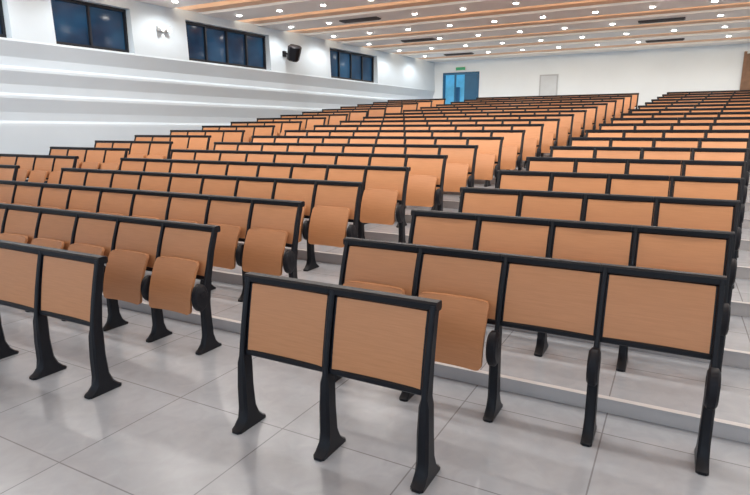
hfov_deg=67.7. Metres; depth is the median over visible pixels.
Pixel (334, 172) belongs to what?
chair
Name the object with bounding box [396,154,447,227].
chair
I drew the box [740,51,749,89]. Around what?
door
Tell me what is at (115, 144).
chair
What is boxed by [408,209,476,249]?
chair
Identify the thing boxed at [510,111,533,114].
chair
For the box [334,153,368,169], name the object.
chair
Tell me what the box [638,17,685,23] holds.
ceiling vent
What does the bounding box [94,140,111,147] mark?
chair
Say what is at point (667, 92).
chair
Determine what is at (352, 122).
chair
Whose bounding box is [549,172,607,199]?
chair
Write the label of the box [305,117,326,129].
chair
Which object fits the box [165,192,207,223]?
chair
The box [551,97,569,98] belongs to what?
chair
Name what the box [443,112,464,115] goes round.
chair
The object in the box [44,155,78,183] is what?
chair
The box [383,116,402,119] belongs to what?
chair
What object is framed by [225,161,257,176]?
chair
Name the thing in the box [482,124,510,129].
chair
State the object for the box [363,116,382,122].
chair
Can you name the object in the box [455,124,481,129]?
chair
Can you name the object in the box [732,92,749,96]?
chair
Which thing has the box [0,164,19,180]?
chair
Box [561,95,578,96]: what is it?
chair
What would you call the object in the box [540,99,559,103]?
chair
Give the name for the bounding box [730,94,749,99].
chair
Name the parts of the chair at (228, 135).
backrest, frame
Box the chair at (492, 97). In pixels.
[492,97,508,98]
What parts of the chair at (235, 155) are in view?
frame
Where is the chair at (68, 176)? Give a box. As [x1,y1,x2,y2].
[58,168,85,185]
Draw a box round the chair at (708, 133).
[704,130,749,173]
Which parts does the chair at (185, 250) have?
leg, seat, backrest, frame, leg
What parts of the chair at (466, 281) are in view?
leg, seat, frame, backrest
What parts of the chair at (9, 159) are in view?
frame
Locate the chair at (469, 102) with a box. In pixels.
[467,101,484,103]
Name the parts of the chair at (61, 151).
backrest, frame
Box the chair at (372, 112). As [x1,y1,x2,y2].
[367,108,386,116]
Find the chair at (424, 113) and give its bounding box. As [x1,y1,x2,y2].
[423,112,443,115]
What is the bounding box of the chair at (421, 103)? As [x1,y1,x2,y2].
[416,100,432,109]
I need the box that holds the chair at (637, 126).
[634,123,670,129]
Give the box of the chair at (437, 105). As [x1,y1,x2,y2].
[436,104,452,106]
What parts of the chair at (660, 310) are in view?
leg, backrest, frame, leg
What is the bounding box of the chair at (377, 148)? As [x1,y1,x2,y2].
[372,144,404,157]
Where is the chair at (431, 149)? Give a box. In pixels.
[398,144,438,207]
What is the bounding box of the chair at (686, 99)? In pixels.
[676,98,701,103]
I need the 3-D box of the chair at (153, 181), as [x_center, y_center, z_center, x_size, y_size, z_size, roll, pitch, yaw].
[-2.833,-0.474,7.086,0.564,0.942,0.323,6,13,27]
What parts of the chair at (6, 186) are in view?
frame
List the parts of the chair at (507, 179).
leg, backrest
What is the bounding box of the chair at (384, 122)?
[381,120,403,124]
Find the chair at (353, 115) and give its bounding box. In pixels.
[348,111,367,120]
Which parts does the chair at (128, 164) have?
backrest, frame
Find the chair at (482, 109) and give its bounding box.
[481,108,502,113]
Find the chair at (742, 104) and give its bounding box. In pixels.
[723,103,749,107]
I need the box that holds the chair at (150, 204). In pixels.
[129,189,168,219]
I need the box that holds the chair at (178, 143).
[169,135,188,153]
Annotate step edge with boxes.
[102,293,749,428]
[212,270,749,354]
[238,242,749,303]
[364,231,749,267]
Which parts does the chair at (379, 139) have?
frame, backrest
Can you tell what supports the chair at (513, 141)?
on the floor
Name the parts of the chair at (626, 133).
frame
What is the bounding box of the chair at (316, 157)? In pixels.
[302,152,334,167]
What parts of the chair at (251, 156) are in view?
frame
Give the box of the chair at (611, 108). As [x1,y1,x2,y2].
[592,100,616,122]
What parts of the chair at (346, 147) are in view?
backrest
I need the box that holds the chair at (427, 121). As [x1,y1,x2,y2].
[426,120,450,123]
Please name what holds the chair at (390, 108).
on the floor
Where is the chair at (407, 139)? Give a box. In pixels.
[403,136,434,147]
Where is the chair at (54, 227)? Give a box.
[25,207,77,311]
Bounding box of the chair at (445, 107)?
[438,106,456,108]
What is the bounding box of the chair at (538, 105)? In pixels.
[537,104,559,109]
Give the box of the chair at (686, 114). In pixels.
[684,112,717,116]
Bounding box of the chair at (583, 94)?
[579,94,597,96]
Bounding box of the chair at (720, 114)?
[717,112,749,116]
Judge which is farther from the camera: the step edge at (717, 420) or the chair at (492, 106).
the chair at (492, 106)
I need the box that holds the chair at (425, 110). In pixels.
[421,109,440,114]
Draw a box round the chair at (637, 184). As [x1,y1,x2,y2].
[606,173,669,225]
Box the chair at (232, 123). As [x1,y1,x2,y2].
[231,122,246,127]
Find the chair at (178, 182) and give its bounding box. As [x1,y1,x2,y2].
[167,173,201,193]
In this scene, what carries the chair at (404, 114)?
on the floor
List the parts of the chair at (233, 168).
backrest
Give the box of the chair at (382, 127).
[379,124,403,132]
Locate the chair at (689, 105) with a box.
[665,104,693,108]
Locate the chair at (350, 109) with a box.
[337,108,351,110]
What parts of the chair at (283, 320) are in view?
leg, panel, panel frame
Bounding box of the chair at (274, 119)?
[273,118,288,120]
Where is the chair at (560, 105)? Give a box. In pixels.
[559,104,581,106]
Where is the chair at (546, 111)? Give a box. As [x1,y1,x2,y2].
[534,110,558,113]
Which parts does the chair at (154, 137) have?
frame, backrest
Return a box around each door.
[442,71,478,103]
[539,74,558,95]
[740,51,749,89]
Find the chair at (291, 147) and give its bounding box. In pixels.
[286,143,313,155]
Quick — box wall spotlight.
[156,26,170,32]
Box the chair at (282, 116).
[280,115,295,117]
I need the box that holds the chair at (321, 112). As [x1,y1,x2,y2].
[317,111,332,113]
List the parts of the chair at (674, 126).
backrest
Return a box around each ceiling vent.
[339,16,380,23]
[401,38,435,42]
[444,52,473,55]
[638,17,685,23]
[646,38,684,42]
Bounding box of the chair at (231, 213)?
[200,195,250,289]
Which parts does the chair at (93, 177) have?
leg, backrest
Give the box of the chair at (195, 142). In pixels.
[186,135,210,152]
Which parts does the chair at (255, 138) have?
frame, backrest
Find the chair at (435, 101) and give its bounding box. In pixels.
[429,98,445,106]
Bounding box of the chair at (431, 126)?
[428,124,454,129]
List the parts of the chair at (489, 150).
seat, backrest, frame, leg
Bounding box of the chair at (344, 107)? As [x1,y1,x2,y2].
[340,106,354,108]
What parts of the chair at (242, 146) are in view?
backrest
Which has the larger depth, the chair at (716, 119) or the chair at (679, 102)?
the chair at (679, 102)
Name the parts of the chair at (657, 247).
leg, backrest, frame, leg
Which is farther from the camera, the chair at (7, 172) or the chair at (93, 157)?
the chair at (93, 157)
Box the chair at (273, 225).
[235,198,304,301]
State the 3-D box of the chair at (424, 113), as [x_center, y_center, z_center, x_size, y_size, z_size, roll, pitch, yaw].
[1.379,-2.826,13.678,0.564,0.942,0.323,6,13,27]
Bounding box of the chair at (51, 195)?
[37,183,68,209]
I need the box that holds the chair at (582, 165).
[573,158,625,178]
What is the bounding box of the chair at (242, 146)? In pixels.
[236,142,260,150]
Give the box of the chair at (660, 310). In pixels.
[580,263,726,475]
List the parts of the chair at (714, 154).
backrest, frame, leg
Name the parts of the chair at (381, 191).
leg, seat, backrest, frame, leg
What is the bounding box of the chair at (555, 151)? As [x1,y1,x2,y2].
[550,146,593,162]
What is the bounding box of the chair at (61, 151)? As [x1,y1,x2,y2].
[45,147,66,180]
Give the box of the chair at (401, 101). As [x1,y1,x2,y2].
[401,101,415,102]
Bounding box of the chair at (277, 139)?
[273,136,297,145]
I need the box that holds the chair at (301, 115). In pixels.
[296,114,311,119]
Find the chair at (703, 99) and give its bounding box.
[702,98,727,100]
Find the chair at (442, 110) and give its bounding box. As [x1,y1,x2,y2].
[441,109,460,111]
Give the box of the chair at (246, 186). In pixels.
[234,176,273,245]
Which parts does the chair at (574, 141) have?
frame, backrest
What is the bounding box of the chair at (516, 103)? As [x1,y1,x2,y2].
[509,102,528,104]
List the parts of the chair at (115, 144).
frame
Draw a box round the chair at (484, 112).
[465,111,486,117]
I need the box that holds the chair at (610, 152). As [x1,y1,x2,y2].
[593,146,640,163]
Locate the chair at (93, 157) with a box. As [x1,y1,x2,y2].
[81,147,104,168]
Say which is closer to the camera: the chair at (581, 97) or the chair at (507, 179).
the chair at (507, 179)
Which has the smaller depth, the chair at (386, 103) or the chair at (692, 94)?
the chair at (692, 94)
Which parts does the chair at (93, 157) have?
seat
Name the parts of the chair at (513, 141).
leg, seat, backrest, frame, leg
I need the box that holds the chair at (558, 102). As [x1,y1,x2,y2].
[549,101,570,103]
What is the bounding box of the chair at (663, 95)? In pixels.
[662,94,684,97]
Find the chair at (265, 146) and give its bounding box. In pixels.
[261,142,286,154]
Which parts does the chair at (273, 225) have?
leg, seat, backrest, frame, leg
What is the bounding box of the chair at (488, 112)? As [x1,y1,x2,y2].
[487,111,509,114]
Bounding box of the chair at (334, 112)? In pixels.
[333,111,348,120]
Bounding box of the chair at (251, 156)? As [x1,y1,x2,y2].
[245,151,273,165]
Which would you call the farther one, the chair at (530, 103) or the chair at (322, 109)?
the chair at (322, 109)
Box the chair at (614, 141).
[609,137,652,146]
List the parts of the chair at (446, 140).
backrest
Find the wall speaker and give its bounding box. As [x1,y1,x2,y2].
[282,44,301,61]
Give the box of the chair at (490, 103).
[490,103,508,105]
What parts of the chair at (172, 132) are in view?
frame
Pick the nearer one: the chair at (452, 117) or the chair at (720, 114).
the chair at (720, 114)
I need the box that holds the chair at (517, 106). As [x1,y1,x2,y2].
[516,105,537,107]
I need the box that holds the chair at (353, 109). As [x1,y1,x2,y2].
[352,108,367,112]
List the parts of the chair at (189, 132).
backrest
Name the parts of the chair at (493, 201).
leg, backrest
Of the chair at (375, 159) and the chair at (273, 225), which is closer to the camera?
the chair at (273, 225)
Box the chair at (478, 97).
[476,97,491,98]
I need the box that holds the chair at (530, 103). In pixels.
[529,102,548,104]
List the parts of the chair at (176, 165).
backrest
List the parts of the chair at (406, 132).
frame, backrest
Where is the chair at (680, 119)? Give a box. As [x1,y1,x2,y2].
[677,117,713,122]
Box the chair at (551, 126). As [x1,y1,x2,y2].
[523,118,559,167]
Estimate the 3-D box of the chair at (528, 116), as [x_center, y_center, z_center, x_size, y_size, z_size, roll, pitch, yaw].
[3.240,-2.310,11.728,0.564,0.942,0.323,6,13,27]
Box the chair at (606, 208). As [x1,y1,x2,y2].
[581,193,654,232]
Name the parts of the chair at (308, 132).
frame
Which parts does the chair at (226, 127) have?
frame, backrest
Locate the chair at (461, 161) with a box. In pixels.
[431,145,477,210]
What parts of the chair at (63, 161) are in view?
seat, backrest, frame, leg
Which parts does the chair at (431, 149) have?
frame, backrest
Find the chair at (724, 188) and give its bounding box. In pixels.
[669,176,743,288]
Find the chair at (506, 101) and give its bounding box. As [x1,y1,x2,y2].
[503,100,520,102]
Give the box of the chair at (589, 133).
[585,130,622,136]
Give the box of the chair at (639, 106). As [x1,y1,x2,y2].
[638,105,665,108]
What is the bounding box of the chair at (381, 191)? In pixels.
[358,166,410,242]
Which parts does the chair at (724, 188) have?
leg, backrest, frame, leg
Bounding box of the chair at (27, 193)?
[11,181,40,206]
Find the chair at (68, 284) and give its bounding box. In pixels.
[29,247,121,398]
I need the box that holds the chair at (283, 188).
[271,178,313,241]
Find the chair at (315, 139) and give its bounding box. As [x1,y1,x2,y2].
[297,136,321,142]
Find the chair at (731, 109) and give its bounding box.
[721,107,749,114]
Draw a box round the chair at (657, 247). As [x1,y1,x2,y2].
[616,225,734,371]
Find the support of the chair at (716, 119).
on the floor
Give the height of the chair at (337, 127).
0.942 m
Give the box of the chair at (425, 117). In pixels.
[424,116,446,119]
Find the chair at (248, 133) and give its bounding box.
[236,125,253,141]
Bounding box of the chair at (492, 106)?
[476,105,495,108]
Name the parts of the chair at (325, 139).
frame, backrest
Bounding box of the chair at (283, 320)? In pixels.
[232,272,331,434]
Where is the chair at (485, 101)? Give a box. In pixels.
[485,101,502,102]
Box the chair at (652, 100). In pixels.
[651,99,675,101]
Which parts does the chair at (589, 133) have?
backrest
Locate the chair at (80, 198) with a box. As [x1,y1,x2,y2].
[65,185,99,212]
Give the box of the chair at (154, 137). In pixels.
[151,135,169,140]
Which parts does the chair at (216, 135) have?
seat, frame, backrest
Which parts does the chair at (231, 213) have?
leg, seat, backrest, frame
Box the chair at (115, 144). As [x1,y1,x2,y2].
[111,141,129,156]
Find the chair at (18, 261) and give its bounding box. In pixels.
[0,240,43,358]
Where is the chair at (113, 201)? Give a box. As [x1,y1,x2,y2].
[96,187,134,267]
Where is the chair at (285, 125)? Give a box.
[280,121,301,135]
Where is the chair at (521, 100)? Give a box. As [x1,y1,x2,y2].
[521,100,540,101]
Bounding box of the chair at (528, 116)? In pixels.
[518,114,544,118]
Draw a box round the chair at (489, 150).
[459,137,503,197]
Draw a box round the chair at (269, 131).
[253,125,274,135]
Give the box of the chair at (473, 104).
[471,103,489,105]
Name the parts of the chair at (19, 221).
leg, seat, backrest, frame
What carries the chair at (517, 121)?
on the floor
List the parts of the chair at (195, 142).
seat, backrest, frame, leg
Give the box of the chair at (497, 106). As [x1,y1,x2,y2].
[496,105,515,107]
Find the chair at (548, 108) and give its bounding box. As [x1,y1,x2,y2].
[547,107,570,112]
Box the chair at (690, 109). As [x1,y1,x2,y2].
[689,108,720,111]
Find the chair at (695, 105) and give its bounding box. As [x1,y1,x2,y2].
[694,104,723,110]
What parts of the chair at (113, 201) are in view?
leg, seat, backrest, frame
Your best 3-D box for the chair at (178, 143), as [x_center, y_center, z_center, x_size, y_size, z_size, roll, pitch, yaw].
[-4.128,-1.865,11.671,0.564,0.942,0.323,6,13,27]
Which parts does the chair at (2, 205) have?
backrest, frame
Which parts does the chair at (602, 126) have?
backrest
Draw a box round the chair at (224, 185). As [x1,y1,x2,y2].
[199,174,235,195]
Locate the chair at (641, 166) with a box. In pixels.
[625,159,681,193]
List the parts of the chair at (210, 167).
frame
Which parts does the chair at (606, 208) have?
leg, backrest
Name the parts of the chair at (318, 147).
backrest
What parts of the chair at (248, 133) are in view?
frame, seat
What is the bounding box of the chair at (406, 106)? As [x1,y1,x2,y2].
[401,103,418,112]
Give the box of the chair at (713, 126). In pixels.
[709,123,749,159]
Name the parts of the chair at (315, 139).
backrest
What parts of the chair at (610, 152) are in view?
backrest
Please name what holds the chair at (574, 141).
on the floor
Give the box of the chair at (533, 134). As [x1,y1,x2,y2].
[506,124,543,169]
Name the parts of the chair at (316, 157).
backrest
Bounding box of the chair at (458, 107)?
[457,106,475,108]
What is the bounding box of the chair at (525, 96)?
[525,96,542,97]
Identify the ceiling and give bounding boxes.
[135,0,749,61]
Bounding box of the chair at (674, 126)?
[670,123,709,129]
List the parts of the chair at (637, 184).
leg, frame, backrest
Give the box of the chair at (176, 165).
[168,159,197,173]
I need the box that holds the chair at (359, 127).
[356,125,379,132]
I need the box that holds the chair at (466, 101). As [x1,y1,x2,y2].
[450,101,467,103]
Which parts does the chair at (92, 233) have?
leg, seat, backrest, frame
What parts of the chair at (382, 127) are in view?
backrest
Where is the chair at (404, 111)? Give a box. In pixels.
[403,110,421,112]
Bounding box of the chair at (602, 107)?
[580,103,607,136]
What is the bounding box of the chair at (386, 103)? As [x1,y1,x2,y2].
[386,103,400,104]
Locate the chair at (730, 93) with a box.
[708,92,732,94]
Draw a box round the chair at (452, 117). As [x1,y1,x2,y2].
[446,115,469,119]
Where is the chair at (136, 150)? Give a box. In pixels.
[127,141,148,161]
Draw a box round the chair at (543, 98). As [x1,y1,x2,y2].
[532,97,550,99]
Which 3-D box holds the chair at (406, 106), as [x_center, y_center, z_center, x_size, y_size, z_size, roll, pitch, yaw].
[1.056,-4.110,17.753,0.600,0.942,0.318,6,13,27]
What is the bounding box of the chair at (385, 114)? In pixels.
[384,113,402,118]
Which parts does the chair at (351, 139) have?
backrest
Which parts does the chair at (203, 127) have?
backrest, frame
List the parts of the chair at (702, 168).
leg, backrest, frame, leg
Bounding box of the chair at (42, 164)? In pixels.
[24,155,53,182]
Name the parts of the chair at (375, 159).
frame, backrest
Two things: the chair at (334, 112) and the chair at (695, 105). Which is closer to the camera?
the chair at (695, 105)
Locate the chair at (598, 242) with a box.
[534,219,633,356]
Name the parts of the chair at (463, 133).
frame, backrest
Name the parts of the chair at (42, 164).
seat, backrest, frame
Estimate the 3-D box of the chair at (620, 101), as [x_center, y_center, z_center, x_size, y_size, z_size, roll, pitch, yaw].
[6.339,-3.533,14.991,0.600,0.942,0.318,6,13,27]
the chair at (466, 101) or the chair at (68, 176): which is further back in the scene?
the chair at (466, 101)
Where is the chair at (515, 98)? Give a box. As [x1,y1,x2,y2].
[515,98,532,99]
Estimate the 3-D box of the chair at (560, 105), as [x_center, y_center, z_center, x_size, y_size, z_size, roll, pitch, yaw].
[4.802,-3.077,13.842,0.564,0.942,0.323,6,13,27]
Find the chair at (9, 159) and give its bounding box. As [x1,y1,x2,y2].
[0,154,15,168]
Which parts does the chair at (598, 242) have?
leg, frame, backrest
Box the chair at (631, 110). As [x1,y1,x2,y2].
[630,109,658,115]
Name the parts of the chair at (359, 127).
backrest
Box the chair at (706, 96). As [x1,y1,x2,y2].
[705,95,729,97]
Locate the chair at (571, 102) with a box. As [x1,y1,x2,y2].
[570,101,591,105]
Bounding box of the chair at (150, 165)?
[143,158,169,175]
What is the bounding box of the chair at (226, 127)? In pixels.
[218,125,235,129]
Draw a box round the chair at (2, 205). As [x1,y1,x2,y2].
[0,203,5,232]
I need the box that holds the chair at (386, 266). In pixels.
[334,237,419,381]
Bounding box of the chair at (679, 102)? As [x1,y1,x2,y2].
[671,101,697,104]
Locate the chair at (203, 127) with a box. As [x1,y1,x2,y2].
[202,126,218,129]
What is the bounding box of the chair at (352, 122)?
[340,120,359,124]
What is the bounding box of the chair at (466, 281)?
[399,245,502,401]
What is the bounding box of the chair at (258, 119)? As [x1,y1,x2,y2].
[257,118,272,120]
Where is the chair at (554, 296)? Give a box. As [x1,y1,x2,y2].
[483,253,601,422]
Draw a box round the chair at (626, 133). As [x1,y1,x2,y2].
[622,130,662,145]
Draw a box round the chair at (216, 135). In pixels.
[204,130,222,149]
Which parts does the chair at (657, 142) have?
backrest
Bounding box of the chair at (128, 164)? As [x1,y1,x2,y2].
[119,158,144,170]
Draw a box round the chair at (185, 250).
[141,220,221,354]
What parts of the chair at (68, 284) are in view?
leg, panel, panel frame, leg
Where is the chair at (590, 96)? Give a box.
[589,96,609,97]
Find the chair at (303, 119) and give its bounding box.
[289,117,305,129]
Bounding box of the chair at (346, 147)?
[342,143,372,156]
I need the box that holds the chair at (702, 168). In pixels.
[681,160,746,257]
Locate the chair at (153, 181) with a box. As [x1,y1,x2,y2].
[137,171,169,191]
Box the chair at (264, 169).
[256,162,290,177]
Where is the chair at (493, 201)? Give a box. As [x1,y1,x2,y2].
[458,187,518,220]
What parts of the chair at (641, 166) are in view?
leg, frame, backrest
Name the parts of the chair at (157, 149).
seat, backrest, frame, leg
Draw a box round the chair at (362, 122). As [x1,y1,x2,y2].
[360,120,381,124]
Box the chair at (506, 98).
[497,98,514,100]
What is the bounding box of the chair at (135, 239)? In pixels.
[102,215,162,330]
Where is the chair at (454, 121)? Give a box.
[450,119,475,123]
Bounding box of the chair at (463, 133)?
[460,130,490,136]
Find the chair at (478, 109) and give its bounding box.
[460,108,480,111]
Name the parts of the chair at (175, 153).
backrest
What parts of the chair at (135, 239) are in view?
leg, seat, backrest, frame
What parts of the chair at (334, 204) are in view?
leg, seat, backrest, frame, leg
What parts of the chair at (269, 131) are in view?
backrest, frame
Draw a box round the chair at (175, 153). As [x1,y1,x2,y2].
[170,149,194,159]
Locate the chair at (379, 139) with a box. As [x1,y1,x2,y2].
[375,136,403,147]
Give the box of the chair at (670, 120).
[643,117,677,123]
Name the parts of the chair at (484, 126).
backrest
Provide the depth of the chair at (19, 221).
5.35 m
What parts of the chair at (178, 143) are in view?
backrest, frame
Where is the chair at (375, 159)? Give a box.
[364,153,404,223]
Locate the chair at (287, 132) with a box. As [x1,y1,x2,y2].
[284,130,305,138]
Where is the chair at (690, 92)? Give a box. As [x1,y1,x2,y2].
[688,91,710,93]
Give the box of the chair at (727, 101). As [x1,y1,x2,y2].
[726,100,749,103]
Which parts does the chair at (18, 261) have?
leg, panel, panel frame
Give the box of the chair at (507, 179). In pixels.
[496,170,549,190]
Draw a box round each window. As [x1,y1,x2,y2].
[0,0,6,37]
[51,0,128,52]
[185,21,265,69]
[330,48,373,82]
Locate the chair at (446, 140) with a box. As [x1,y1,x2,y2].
[434,136,466,144]
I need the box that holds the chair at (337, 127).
[335,125,356,132]
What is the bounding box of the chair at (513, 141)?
[484,130,525,186]
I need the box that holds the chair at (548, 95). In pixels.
[543,95,560,96]
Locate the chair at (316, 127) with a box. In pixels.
[314,125,334,129]
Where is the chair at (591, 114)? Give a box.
[567,106,597,145]
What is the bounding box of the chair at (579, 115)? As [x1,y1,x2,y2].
[558,110,586,139]
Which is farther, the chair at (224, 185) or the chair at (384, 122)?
the chair at (384, 122)
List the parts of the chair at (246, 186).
leg, frame, backrest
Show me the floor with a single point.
(166, 429)
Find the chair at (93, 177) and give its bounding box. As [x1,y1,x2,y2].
[83,169,111,186]
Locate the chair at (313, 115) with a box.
[312,114,328,124]
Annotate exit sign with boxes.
[455,66,465,70]
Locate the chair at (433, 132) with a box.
[430,130,459,139]
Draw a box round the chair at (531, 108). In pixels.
[524,107,547,110]
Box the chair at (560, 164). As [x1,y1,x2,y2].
[526,157,574,176]
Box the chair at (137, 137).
[134,135,151,143]
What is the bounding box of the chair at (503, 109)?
[502,108,524,110]
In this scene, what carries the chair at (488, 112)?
on the floor
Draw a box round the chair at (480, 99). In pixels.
[480,99,496,102]
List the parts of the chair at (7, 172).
backrest, frame, leg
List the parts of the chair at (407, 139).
frame, backrest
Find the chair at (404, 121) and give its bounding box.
[403,120,426,123]
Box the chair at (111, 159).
[101,148,128,173]
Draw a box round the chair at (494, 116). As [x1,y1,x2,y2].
[493,115,518,121]
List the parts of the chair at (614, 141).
backrest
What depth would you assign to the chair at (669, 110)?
11.26 m
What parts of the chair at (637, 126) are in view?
backrest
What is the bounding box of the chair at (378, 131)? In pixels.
[377,130,403,135]
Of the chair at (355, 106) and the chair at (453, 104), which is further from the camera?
the chair at (355, 106)
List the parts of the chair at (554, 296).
leg, backrest, frame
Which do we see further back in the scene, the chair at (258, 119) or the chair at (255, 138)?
the chair at (258, 119)
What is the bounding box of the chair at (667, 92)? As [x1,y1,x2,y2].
[667,92,688,93]
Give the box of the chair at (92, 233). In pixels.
[62,211,119,320]
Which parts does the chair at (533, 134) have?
seat, backrest, frame, leg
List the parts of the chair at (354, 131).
backrest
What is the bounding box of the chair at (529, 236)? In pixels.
[473,214,549,256]
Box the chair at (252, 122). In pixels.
[246,121,263,127]
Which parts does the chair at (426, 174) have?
leg, seat, backrest, frame, leg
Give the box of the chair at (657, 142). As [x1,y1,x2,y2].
[652,137,698,151]
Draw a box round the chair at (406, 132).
[404,130,430,139]
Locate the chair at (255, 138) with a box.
[251,135,273,145]
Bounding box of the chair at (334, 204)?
[302,180,363,270]
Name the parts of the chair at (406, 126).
backrest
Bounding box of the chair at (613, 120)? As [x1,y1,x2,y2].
[611,118,643,122]
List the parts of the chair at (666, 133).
frame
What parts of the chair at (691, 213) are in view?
leg, backrest, frame, leg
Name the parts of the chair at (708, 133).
frame, backrest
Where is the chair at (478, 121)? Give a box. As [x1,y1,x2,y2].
[475,119,501,123]
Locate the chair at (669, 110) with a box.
[659,108,689,112]
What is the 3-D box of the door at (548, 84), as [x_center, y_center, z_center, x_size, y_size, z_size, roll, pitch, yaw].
[6.705,-5.692,21.736,0.690,1.986,0.088,6,13,27]
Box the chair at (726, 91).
[711,90,733,92]
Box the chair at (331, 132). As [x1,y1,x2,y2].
[329,130,352,135]
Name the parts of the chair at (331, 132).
backrest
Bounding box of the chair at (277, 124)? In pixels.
[263,121,280,135]
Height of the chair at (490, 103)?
0.942 m
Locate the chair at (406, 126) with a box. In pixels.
[403,124,428,129]
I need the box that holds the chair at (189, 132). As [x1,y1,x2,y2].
[187,130,204,134]
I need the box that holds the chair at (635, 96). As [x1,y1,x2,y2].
[617,93,638,111]
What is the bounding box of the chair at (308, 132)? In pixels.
[305,130,328,138]
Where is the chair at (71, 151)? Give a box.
[66,147,85,167]
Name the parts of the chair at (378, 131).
backrest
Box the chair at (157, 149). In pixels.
[147,141,172,162]
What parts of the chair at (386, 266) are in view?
leg, seat, backrest, frame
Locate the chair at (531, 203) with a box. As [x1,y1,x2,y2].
[516,190,582,220]
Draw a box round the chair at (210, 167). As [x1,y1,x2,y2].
[196,160,226,178]
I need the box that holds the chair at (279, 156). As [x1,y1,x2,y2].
[273,151,303,167]
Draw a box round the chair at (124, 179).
[109,170,139,188]
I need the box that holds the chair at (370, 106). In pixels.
[370,106,384,107]
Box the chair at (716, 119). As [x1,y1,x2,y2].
[713,117,749,174]
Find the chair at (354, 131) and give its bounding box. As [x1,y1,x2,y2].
[352,130,377,135]
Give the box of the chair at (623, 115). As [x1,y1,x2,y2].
[621,113,651,120]
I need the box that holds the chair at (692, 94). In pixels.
[685,93,707,95]
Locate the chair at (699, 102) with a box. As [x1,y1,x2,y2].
[698,101,725,106]
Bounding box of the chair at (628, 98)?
[610,95,631,117]
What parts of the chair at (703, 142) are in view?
frame, backrest, leg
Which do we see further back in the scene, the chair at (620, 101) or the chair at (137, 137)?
the chair at (620, 101)
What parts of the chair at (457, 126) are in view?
backrest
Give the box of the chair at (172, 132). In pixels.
[170,130,186,137]
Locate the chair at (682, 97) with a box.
[681,95,704,100]
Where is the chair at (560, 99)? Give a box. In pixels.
[560,99,580,100]
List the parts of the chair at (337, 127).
frame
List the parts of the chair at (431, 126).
backrest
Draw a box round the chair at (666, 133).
[662,130,704,144]
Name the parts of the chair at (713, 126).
frame, backrest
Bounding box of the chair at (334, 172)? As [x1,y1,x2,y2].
[325,164,364,181]
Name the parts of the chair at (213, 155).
backrest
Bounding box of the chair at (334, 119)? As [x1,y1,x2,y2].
[328,114,347,124]
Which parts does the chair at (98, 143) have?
frame, backrest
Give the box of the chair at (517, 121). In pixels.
[501,119,528,123]
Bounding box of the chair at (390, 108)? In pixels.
[385,105,402,112]
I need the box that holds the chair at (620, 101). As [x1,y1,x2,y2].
[601,98,624,117]
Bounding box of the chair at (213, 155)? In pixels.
[193,150,218,163]
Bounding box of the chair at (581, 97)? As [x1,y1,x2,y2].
[570,96,589,98]
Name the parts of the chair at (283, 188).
leg, frame, backrest, seat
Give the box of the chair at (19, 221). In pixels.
[0,204,42,243]
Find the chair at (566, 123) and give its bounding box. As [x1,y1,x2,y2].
[541,114,573,156]
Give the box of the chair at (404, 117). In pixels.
[403,116,424,119]
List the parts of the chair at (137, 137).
frame, backrest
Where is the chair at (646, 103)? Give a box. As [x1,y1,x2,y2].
[645,102,670,107]
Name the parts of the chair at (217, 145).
frame, backrest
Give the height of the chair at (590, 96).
0.942 m
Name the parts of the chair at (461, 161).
leg, seat, backrest, frame, leg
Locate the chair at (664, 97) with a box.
[657,96,680,98]
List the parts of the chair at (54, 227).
leg, seat, backrest, frame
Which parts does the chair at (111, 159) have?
seat, backrest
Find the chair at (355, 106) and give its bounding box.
[355,106,369,107]
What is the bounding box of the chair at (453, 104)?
[453,104,471,105]
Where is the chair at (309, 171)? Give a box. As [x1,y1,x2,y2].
[289,163,325,184]
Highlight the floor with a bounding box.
[0,135,749,494]
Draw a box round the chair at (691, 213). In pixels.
[653,196,739,329]
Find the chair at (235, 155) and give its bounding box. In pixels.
[218,150,245,164]
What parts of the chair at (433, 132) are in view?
backrest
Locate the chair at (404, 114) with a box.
[403,113,422,115]
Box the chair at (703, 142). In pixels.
[698,138,749,186]
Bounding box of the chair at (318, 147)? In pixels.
[313,143,341,152]
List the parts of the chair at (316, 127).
backrest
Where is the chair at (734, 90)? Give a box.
[734,90,749,91]
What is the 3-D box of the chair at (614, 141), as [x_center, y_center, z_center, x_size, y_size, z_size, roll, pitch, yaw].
[3.472,-1.035,7.698,0.564,0.942,0.323,6,13,27]
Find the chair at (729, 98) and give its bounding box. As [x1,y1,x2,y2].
[728,97,749,102]
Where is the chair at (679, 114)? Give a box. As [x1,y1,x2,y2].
[651,112,683,118]
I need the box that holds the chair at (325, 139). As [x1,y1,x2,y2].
[322,136,347,146]
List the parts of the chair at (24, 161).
seat, backrest, frame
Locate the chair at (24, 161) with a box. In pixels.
[14,154,33,185]
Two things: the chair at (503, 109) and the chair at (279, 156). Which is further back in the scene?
the chair at (503, 109)
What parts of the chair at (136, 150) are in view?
seat, backrest, frame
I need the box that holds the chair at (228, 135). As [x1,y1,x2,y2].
[221,130,244,141]
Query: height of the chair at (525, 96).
0.942 m
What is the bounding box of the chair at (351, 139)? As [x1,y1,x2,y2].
[348,136,375,143]
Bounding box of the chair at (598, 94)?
[598,94,617,95]
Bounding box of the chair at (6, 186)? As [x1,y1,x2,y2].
[0,180,14,203]
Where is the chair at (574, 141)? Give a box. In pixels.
[569,137,609,150]
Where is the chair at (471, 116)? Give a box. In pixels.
[470,115,493,118]
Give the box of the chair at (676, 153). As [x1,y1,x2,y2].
[640,147,690,181]
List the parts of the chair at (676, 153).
frame, backrest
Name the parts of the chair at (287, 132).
frame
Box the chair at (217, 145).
[213,142,236,153]
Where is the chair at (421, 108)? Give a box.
[420,107,437,109]
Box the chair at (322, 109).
[322,109,336,110]
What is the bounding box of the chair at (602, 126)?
[599,123,633,129]
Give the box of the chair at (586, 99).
[580,98,600,102]
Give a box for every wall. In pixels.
[0,0,434,178]
[432,43,749,111]

